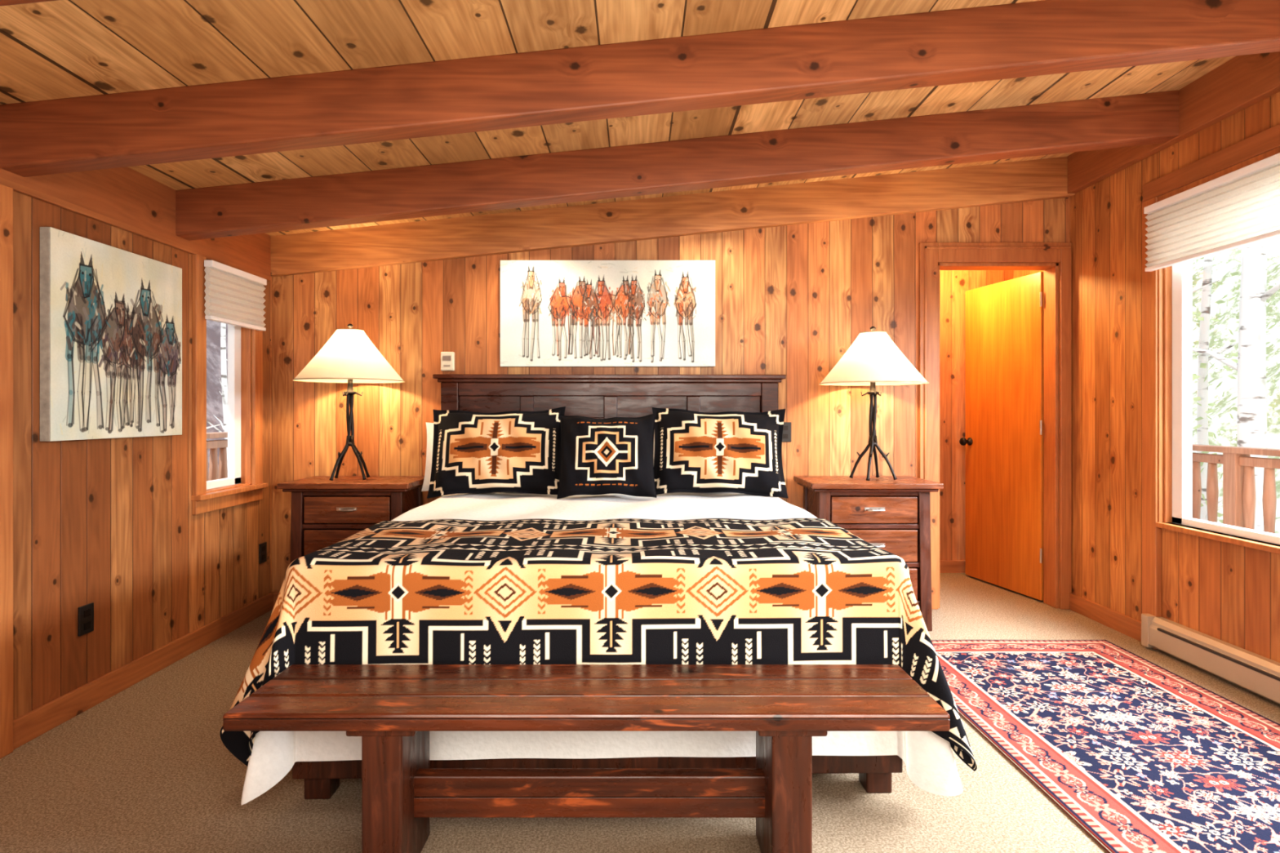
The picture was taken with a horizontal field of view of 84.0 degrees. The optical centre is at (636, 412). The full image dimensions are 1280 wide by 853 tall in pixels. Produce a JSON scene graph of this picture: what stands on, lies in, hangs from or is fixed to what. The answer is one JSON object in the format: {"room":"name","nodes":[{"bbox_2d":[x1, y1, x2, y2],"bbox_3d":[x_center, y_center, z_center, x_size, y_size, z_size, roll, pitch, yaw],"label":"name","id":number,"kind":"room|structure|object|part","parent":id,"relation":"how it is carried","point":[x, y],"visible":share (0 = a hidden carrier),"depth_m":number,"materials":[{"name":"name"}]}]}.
{"room":"bedroom","nodes":[
{"label":"bedroom","id":0,"kind":"room"},
{"bbox_2d":[13,191,271,719],"bbox_3d":[-2.270,0.040,1.455,0.120,2.300,5.950,0,0,0],"label":"wall","id":1,"kind":"structure","parent":0,"point":[110,524],"depth_m":2.95,"materials":[{"name":"brown wood"}]},
{"bbox_2d":[0,183,13,759],"bbox_3d":[-2.195,0.203,2.425,0.030,1.975,0.130,0,0,0],"label":"trim","id":2,"kind":"structure","parent":1,"relation":"attached to","point":[6,192],"depth_m":2.46,"materials":[{"name":"brown wood"}]},
{"bbox_2d":[77,602,93,636],"bbox_3d":[-2.205,0.830,2.850,0.010,0.115,0.075,0,0,0],"label":"wall outlet","id":3,"kind":"object","parent":1,"relation":"attached to","point":[85,613],"visible":1,"depth_m":2.84,"materials":[{"name":"black plastic"}]},
{"bbox_2d":[40,226,182,441],"bbox_3d":[-2.189,-0.289,3.013,0.040,0.795,0.765,0,0,0],"label":"horse painting","id":4,"kind":"object","parent":1,"relation":"attached to","point":[111,317],"visible":1,"depth_m":2.91,"materials":[{"name":"fabric"}]},
{"bbox_2d":[0,166,271,280],"bbox_3d":[-2.200,-0.922,1.430,0.020,0.275,5.660,0,0,0],"label":"trim","id":5,"kind":"structure","parent":1,"relation":"attached to","point":[125,198],"depth_m":3.10,"materials":[{"name":"brown wood"}]},
{"bbox_2d":[13,592,273,750],"bbox_3d":[-2.201,1.140,1.455,0.018,0.100,5.710,0,0,0],"label":"baseboard","id":6,"kind":"structure","parent":1,"relation":"attached to","point":[30,726],"depth_m":3.06,"materials":[{"name":"brown wood"}]},
{"bbox_2d":[206,324,240,489],"bbox_3d":[-2.280,-0.175,3.850,0.040,1.166,0.436,0,0,0],"label":"window","id":7,"kind":"structure","parent":1,"relation":"in","point":[233,477],"depth_m":4.00,"materials":[{"name":"white plastic"}]},
{"bbox_2d":[191,253,267,515],"bbox_3d":[-2.245,-0.140,3.850,0.170,1.300,0.640,0,0,0],"label":"window frame","id":8,"kind":"structure","parent":1,"relation":"attached to","point":[250,489],"depth_m":3.77,"materials":[{"name":"brown wood"}]},
{"bbox_2d":[204,259,266,331],"bbox_3d":[-2.163,-0.620,3.855,0.045,0.300,0.530,0,0,0],"label":"cellular shade","id":9,"kind":"object","parent":1,"relation":"attached to","point":[233,296],"visible":1,"depth_m":3.80,"materials":[{"name":"fabric"}]},
{"bbox_3d":[-2.163,-0.752,3.855,0.045,0.035,0.530,0,0,0],"label":"head rail","id":10,"kind":"part","parent":9,"relation":"part of","materials":[{"name":"white plastic"}]},
{"bbox_3d":[-2.163,-0.480,3.855,0.035,0.020,0.530,0,0,0],"label":"rail","id":11,"kind":"part","parent":9,"relation":"part of","materials":[{"name":"white plastic"}]},
{"bbox_2d":[258,542,266,564],"bbox_3d":[-2.205,0.830,4.200,0.010,0.115,0.075,0,0,0],"label":"wall outlet","id":12,"kind":"object","parent":1,"relation":"attached to","point":[262,547],"visible":1,"depth_m":4.19,"materials":[{"name":"black plastic"}]},
{"bbox_2d":[0,0,1235,235],"bbox_3d":[0.460,-1.391,1.530,6.140,0.754,6.260,0,0,0],"label":"ceiling","id":13,"kind":"structure","parent":0,"point":[59,49],"depth_m":2.37,"materials":[{"name":"brown wood"}]},
{"bbox_2d":[0,0,57,5],"bbox_3d":[0.210,-1.190,1.555,4.836,0.701,0.110,0,0,0],"label":"ceiling beam","id":14,"kind":"structure","parent":13,"relation":"attached to","point":[2,2],"depth_m":1.60,"materials":[{"name":"brown wood"}]},
{"bbox_2d":[0,0,1279,177],"bbox_3d":[0.210,-1.190,2.495,4.836,0.701,0.110,0,0,0],"label":"ceiling beam","id":15,"kind":"structure","parent":13,"relation":"attached to","point":[1044,37],"depth_m":2.44,"materials":[{"name":"brown wood"}]},
{"bbox_2d":[175,89,1179,240],"bbox_3d":[0.210,-1.190,3.435,4.836,0.701,0.110,0,0,0],"label":"ceiling beam","id":16,"kind":"structure","parent":13,"relation":"attached to","point":[1153,117],"depth_m":3.38,"materials":[{"name":"brown wood"}]},
{"bbox_2d":[0,573,1279,852],"bbox_3d":[0.210,1.250,1.940,5.080,0.120,6.920,0,0,0],"label":"floor","id":17,"kind":"structure","parent":0,"point":[147,768],"depth_m":2.16,"materials":[{"name":"beige carpet"}]},
{"bbox_2d":[277,475,424,564],"bbox_3d":[-1.575,0.786,4.040,0.704,0.808,0.460,0,0,0],"label":"nightstand","id":18,"kind":"object","parent":17,"relation":"on","point":[325,513],"visible":0.38,"depth_m":3.86,"materials":[{"name":"brown wood"}]},
{"bbox_2d":[292,323,404,480],"bbox_3d":[-1.610,-0.061,4.000,0.586,0.875,0.586,0,0,0],"label":"table lamp","id":19,"kind":"object","parent":18,"relation":"on","point":[349,357],"visible":1,"depth_m":3.89,"materials":[{"name":"fabric"}]},
{"bbox_3d":[-1.610,-0.317,4.000,0.579,0.288,0.579,0,0,0],"label":"lamp shade","id":20,"kind":"part","parent":19,"relation":"part of","materials":[{"name":"white fabric"}]},
{"bbox_3d":[-1.575,0.421,4.045,0.670,0.018,0.430,0,0,0],"label":"under moulding","id":21,"kind":"part","parent":18,"relation":"part of","materials":[{"name":"brown wood"}]},
{"bbox_2d":[222,664,950,852],"bbox_3d":[-0.120,0.957,1.878,1.750,0.466,0.344,0,0,0],"label":"wooden bench","id":22,"kind":"object","parent":17,"relation":"on","point":[394,708],"visible":1,"depth_m":1.83,"materials":[{"name":"brown wood"}]},
{"bbox_2d":[240,373,962,805],"bbox_3d":[-0.116,0.485,3.137,2.082,1.410,2.236,0,0,-1],"label":"bed","id":23,"kind":"object","parent":17,"relation":"on","point":[319,758],"visible":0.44,"depth_m":2.18,"materials":[{"name":"white fabric"}]},
{"bbox_2d":[421,422,433,491],"bbox_3d":[-0.800,0.250,4.057,0.842,0.398,0.143,0,0,0],"label":"pillow","id":24,"kind":"object","parent":23,"relation":"on","point":[429,426],"visible":0.05,"depth_m":4.04,"materials":[{"name":"fabric"}]},
{"bbox_2d":[426,406,565,498],"bbox_3d":[-0.759,0.215,3.884,0.749,0.496,0.263,0,0,0],"label":"patterned pillow","id":25,"kind":"object","parent":23,"relation":"on","point":[515,451],"visible":0.98,"depth_m":3.81,"materials":[{"name":"fabric"}]},
{"bbox_3d":[-0.131,1.040,3.163,1.860,0.300,1.995,0,0,-1],"label":"frame","id":26,"kind":"part","parent":23,"relation":"part of","materials":[{"name":"brown wood"}]},
{"bbox_2d":[219,518,977,771],"bbox_3d":[-0.130,0.742,2.454,2.168,0.617,0.951,0,0,-1],"label":"blanket","id":27,"kind":"object","parent":23,"relation":"on","point":[620,591],"visible":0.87,"depth_m":2.12,"materials":[{"name":"multicoloured fabric"}]},
{"bbox_2d":[556,413,656,498],"bbox_3d":[-0.155,0.229,3.764,0.520,0.448,0.222,0,0,0],"label":"accent pillow","id":28,"kind":"object","parent":23,"relation":"on","point":[615,455],"visible":1,"depth_m":3.70,"materials":[{"name":"fabric"}]},
{"bbox_3d":[-0.153,0.507,4.202,1.980,1.365,0.065,0,0,-1],"label":"headboard","id":29,"kind":"part","parent":23,"relation":"part of","materials":[{"name":"brown wood"}]},
{"bbox_2d":[432,373,786,382],"bbox_3d":[-0.153,-0.198,4.182,2.050,0.045,0.115,0,0,-1],"label":"headboard","id":30,"kind":"object","parent":23,"relation":"attached to","point":[442,378],"depth_m":4.14,"materials":[{"name":"brown wood"}]},
{"bbox_2d":[653,429,654,465],"bbox_3d":[0.420,0.250,4.057,0.842,0.398,0.143,0,0,0],"label":"pillow","id":31,"kind":"object","parent":23,"relation":"on","point":[654,429],"visible":0.02,"depth_m":4.04,"materials":[{"name":"fabric"}]},
{"bbox_2d":[652,407,787,498],"bbox_3d":[0.448,0.215,3.881,0.755,0.486,0.262,0,0,0],"label":"patterned pillow","id":32,"kind":"object","parent":23,"relation":"on","point":[695,451],"visible":0.98,"depth_m":3.81,"materials":[{"name":"fabric"}]},
{"bbox_2d":[793,475,943,631],"bbox_3d":[1.295,0.786,4.040,0.704,0.808,0.460,0,0,0],"label":"nightstand","id":33,"kind":"object","parent":17,"relation":"on","point":[887,513],"visible":0.56,"depth_m":3.86,"materials":[{"name":"brown wood"}]},
{"bbox_3d":[1.295,0.421,4.045,0.670,0.018,0.430,0,0,0],"label":"under moulding","id":34,"kind":"part","parent":33,"relation":"part of","materials":[{"name":"brown wood"}]},
{"bbox_2d":[818,326,928,480],"bbox_3d":[1.330,-0.054,4.000,0.586,0.860,0.586,0,0,0],"label":"table lamp","id":35,"kind":"object","parent":33,"relation":"on","point":[873,360],"visible":1,"depth_m":3.88,"materials":[{"name":"fabric"}]},
{"bbox_3d":[1.330,-0.302,4.000,0.579,0.288,0.579,0,0,0],"label":"lamp shade","id":36,"kind":"part","parent":35,"relation":"part of","materials":[{"name":"white fabric"}]},
{"bbox_2d":[931,640,1279,852],"bbox_3d":[1.850,1.182,2.415,1.160,0.014,2.530,0,0,0],"label":"rug","id":37,"kind":"object","parent":17,"relation":"on","point":[1141,756],"visible":0.94,"depth_m":2.53,"materials":[{"name":"wool"},{"name":"woven textile"}]},
{"bbox_2d":[271,197,1070,608],"bbox_3d":[0.210,-0.199,4.370,4.840,2.778,0.120,0,0,0],"label":"wall","id":38,"kind":"structure","parent":0,"point":[791,301],"depth_m":4.31,"materials":[{"name":"brown wood"}]},
{"bbox_2d":[440,351,454,370],"bbox_3d":[-1.140,-0.307,4.293,0.080,0.115,0.034,0,0,0],"label":"thermostat","id":39,"kind":"object","parent":38,"relation":"attached to","point":[447,358],"visible":1,"depth_m":4.28,"materials":[{"name":"beige plastic"}]},
{"bbox_2d":[273,592,917,606],"bbox_3d":[-0.250,1.140,4.301,3.920,0.100,0.018,0,0,0],"label":"baseboard","id":40,"kind":"structure","parent":38,"relation":"attached to","point":[275,594],"depth_m":4.29,"materials":[{"name":"brown wood"}]},
{"bbox_2d":[500,260,715,366],"bbox_3d":[-0.172,-0.595,4.291,1.295,0.640,0.036,0,0,0],"label":"horse painting","id":41,"kind":"object","parent":38,"relation":"attached to","point":[553,313],"visible":1,"depth_m":4.27,"materials":[{"name":"fabric"}]},
{"bbox_2d":[271,156,1075,276],"bbox_3d":[0.210,-1.181,4.285,4.840,0.722,0.050,0,0,0],"label":"beam","id":42,"kind":"structure","parent":38,"relation":"attached to","point":[1044,179],"depth_m":4.26,"materials":[{"name":"brown wood"}]},
{"bbox_2d":[782,422,791,442],"bbox_3d":[0.900,0.120,4.305,0.075,0.120,0.010,0,0,0],"label":"wall outlet","id":43,"kind":"object","parent":38,"relation":"attached to","point":[786,437],"visible":0.59,"depth_m":4.30,"materials":[{"name":"black plastic"}]},
{"bbox_2d":[918,242,1071,609],"bbox_3d":[2.167,0.083,4.360,0.915,2.215,0.160,0,0,0],"label":"trim","id":44,"kind":"structure","parent":38,"relation":"attached to","point":[1055,259],"depth_m":4.29,"materials":[{"name":"brown wood"}]},
{"bbox_2d":[964,271,1043,600],"bbox_3d":[2.471,0.149,4.799,0.051,2.058,0.749,0,0,-11],"label":"door leaf","id":45,"kind":"structure","parent":38,"relation":"in","point":[1004,320],"depth_m":4.75,"materials":[{"name":"brown wood"}]},
{"bbox_2d":[959,437,972,445],"bbox_3d":[2.416,0.210,5.114,0.184,0.060,0.060,0,0,-11],"label":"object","id":46,"kind":"structure","parent":45,"relation":"attached to","point":[962,441],"depth_m":5.09,"materials":[{"name":"metal"}]},
{"bbox_3d":[2.522,0.095,4.434,0.013,1.690,0.014,0,0,-11],"label":"hinges","id":47,"kind":"part","parent":45,"relation":"part of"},
{"bbox_2d":[939,270,1013,560],"bbox_3d":[2.000,-0.035,5.330,1.800,2.450,0.100,0,0,0],"label":"wall","id":48,"kind":"structure","parent":0,"point":[953,284],"depth_m":5.28,"materials":[{"name":"brown wood"}]},
{"bbox_2d":[939,560,964,573],"bbox_3d":[1.950,1.145,5.271,1.700,0.090,0.018,0,0,0],"label":"baseboard","id":49,"kind":"structure","parent":48,"relation":"attached to","point":[945,566],"depth_m":5.26,"materials":[{"name":"brown wood"}]},
{"bbox_2d":[1013,270,1043,278],"bbox_3d":[2.850,-0.035,4.855,0.100,2.450,0.850,0,0,0],"label":"wall","id":50,"kind":"structure","parent":0,"point":[1017,273],"depth_m":5.15,"materials":[{"name":"brown wood"}]},
{"bbox_2d":[1070,91,1279,662],"bbox_3d":[2.690,-0.200,1.455,0.120,2.780,5.950,0,0,0],"label":"wall","id":51,"kind":"structure","parent":0,"point":[1228,593],"depth_m":3.81,"materials":[{"name":"brown wood"}]},
{"bbox_2d":[1069,592,1141,641],"bbox_3d":[2.621,1.140,3.985,0.018,0.100,0.650,0,0,0],"label":"baseboard","id":52,"kind":"structure","parent":51,"relation":"attached to","point":[1131,627],"depth_m":3.95,"materials":[{"name":"brown wood"}]},
{"bbox_2d":[1142,196,1161,649],"bbox_3d":[2.615,0.055,3.610,0.030,2.270,0.100,0,0,0],"label":"trim","id":53,"kind":"structure","parent":51,"relation":"attached to","point":[1151,535],"depth_m":3.60,"materials":[{"name":"brown wood"}]},
{"bbox_2d":[1067,51,1279,193],"bbox_3d":[2.605,-1.427,1.430,0.050,0.235,5.660,0,0,0],"label":"trim","id":54,"kind":"structure","parent":51,"relation":"attached to","point":[1242,82],"depth_m":3.23,"materials":[{"name":"brown wood"}]},
{"bbox_2d":[1141,613,1279,704],"bbox_3d":[2.595,1.101,1.905,0.069,0.158,3.410,0,0,0],"label":"baseboard heater","id":55,"kind":"object","parent":51,"relation":"attached to","point":[1258,674],"visible":0.93,"depth_m":3.17,"materials":[{"name":"metal"}]},
{"bbox_2d":[1142,124,1279,202],"bbox_3d":[2.618,-1.125,1.130,0.025,0.090,5.060,0,0,0],"label":"trim","id":56,"kind":"structure","parent":51,"relation":"attached to","point":[1266,140],"depth_m":3.20,"materials":[{"name":"brown wood"}]},
{"bbox_2d":[1143,152,1279,271],"bbox_3d":[2.583,-0.873,1.920,0.045,0.325,3.340,0,0,0],"label":"cellular shade","id":57,"kind":"object","parent":51,"relation":"attached to","point":[1240,207],"visible":1,"depth_m":3.15,"materials":[{"name":"fabric"}]},
{"bbox_3d":[2.583,-1.018,1.920,0.045,0.035,3.340,0,0,0],"label":"head rail","id":58,"kind":"part","parent":57,"relation":"part of","materials":[{"name":"white plastic"}]},
{"bbox_3d":[2.583,-0.720,1.920,0.035,0.020,3.340,0,0,0],"label":"rail","id":59,"kind":"part","parent":57,"relation":"part of","materials":[{"name":"white plastic"}]},
{"bbox_2d":[1155,146,1279,554],"bbox_3d":[2.675,-0.253,1.891,0.150,1.655,3.342,0,0,0],"label":"window frame","id":60,"kind":"structure","parent":51,"relation":"attached to","point":[1164,275],"depth_m":3.54,"materials":[{"name":"brown wood"}]},
{"bbox_2d":[1172,260,1279,545],"bbox_3d":[2.685,-0.242,1.925,0.050,1.585,3.220,0,0,0],"label":"window","id":61,"kind":"structure","parent":51,"relation":"in","point":[1181,273],"depth_m":3.46,"materials":[{"name":"white plastic"}]},
{"label":"outside","id":62,"kind":"structure","parent":0,"visible":0},
{"bbox_3d":[0.000,4.290,10.000,80.000,0.200,100.000,0,0,0],"label":"ground","id":63,"kind":"structure","parent":62,"visible":0},
{"bbox_2d":[206,424,220,429],"bbox_3d":[-6.196,0.193,9.100,1.572,8.010,1.095,0,0,0],"label":"tree","id":64,"kind":"object","parent":63,"relation":"on","point":[216,424],"visible":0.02,"depth_m":9.56,"materials":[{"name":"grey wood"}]},
{"bbox_2d":[206,322,227,469],"bbox_3d":[-6.861,0.692,11.807,1.146,7.007,1.497,0,0,0],"label":"tree","id":65,"kind":"object","parent":63,"relation":"on","point":[223,328],"visible":0.29,"depth_m":11.76,"materials":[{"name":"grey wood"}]},
{"bbox_2d":[1191,326,1213,437],"bbox_3d":[7.609,-0.309,10.835,1.728,9.003,1.664,0,0,0],"label":"tree","id":66,"kind":"object","parent":63,"relation":"on","point":[1210,433],"visible":0.02,"depth_m":10.17,"materials":[{"name":"green plant"}]},
{"bbox_2d":[1191,257,1235,439],"bbox_3d":[7.363,0.176,9.800,1.734,8.033,1.672,0,0,32],"label":"tree","id":67,"kind":"object","parent":63,"relation":"on","point":[1193,277],"visible":0.06,"depth_m":9.64,"materials":[{"name":"green plant"}]},
{"bbox_2d":[1191,271,1239,524],"bbox_3d":[6.503,0.691,8.927,1.647,7.004,1.636,0,0,0],"label":"tree","id":68,"kind":"object","parent":63,"relation":"on","point":[1199,318],"visible":0.09,"depth_m":8.74,"materials":[{"name":"green plant"}]},
{"bbox_2d":[1191,240,1279,531],"bbox_3d":[6.947,-0.807,8.028,1.697,10.012,1.588,0,0,0],"label":"tree","id":69,"kind":"object","parent":63,"relation":"on","point":[1251,366],"visible":0.24,"depth_m":7.94,"materials":[{"name":"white plant"}]},
{"bbox_2d":[1191,248,1279,520],"bbox_3d":[7.521,-0.321,9.278,1.693,9.026,1.673,0,0,-16],"label":"tree","id":70,"kind":"object","parent":63,"relation":"on","point":[1205,326],"visible":0.23,"depth_m":9.28,"materials":[{"name":"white plant"}]},
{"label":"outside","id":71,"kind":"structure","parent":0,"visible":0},
{"bbox_3d":[3.450,1.330,5.000,1.400,0.120,14.000,0,0,0],"label":"floor","id":72,"kind":"structure","parent":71,"visible":0},
{"bbox_2d":[1191,444,1279,533],"bbox_3d":[4.050,0.752,5.475,0.120,1.035,11.050,0,0,0],"label":"deck railing","id":73,"kind":"object","parent":72,"relation":"on","point":[1239,497],"visible":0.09,"depth_m":4.75,"materials":[{"name":"brown wood"}]},
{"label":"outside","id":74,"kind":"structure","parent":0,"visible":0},
{"bbox_3d":[-2.915,1.330,5.000,1.170,0.120,14.000,0,0,0],"label":"floor","id":75,"kind":"structure","parent":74,"visible":0},
{"bbox_2d":[206,431,227,480],"bbox_3d":[-3.300,0.715,5.475,0.120,1.110,11.050,0,0,0],"label":"deck railing","id":76,"kind":"object","parent":75,"relation":"on","point":[213,474],"visible":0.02,"depth_m":5.54,"materials":[{"name":"brown wood"}]},
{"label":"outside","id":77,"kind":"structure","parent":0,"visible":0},
{"bbox_2d":[1191,236,1279,534],"bbox_3d":[14.300,-1.812,12.000,11.400,12.086,44.000,0,0,0],"label":"hillside","id":78,"kind":"structure","parent":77,"point":[1224,264],"depth_m":17.41,"materials":[{"name":"white snow"}]},
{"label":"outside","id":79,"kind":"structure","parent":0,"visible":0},
{"bbox_2d":[206,319,227,472],"bbox_3d":[-13.300,-1.812,12.000,9.400,12.086,44.000,0,0,0],"label":"hillside","id":80,"kind":"structure","parent":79,"point":[214,397],"depth_m":21.05,"materials":[{"name":"white snow"}]}
]}

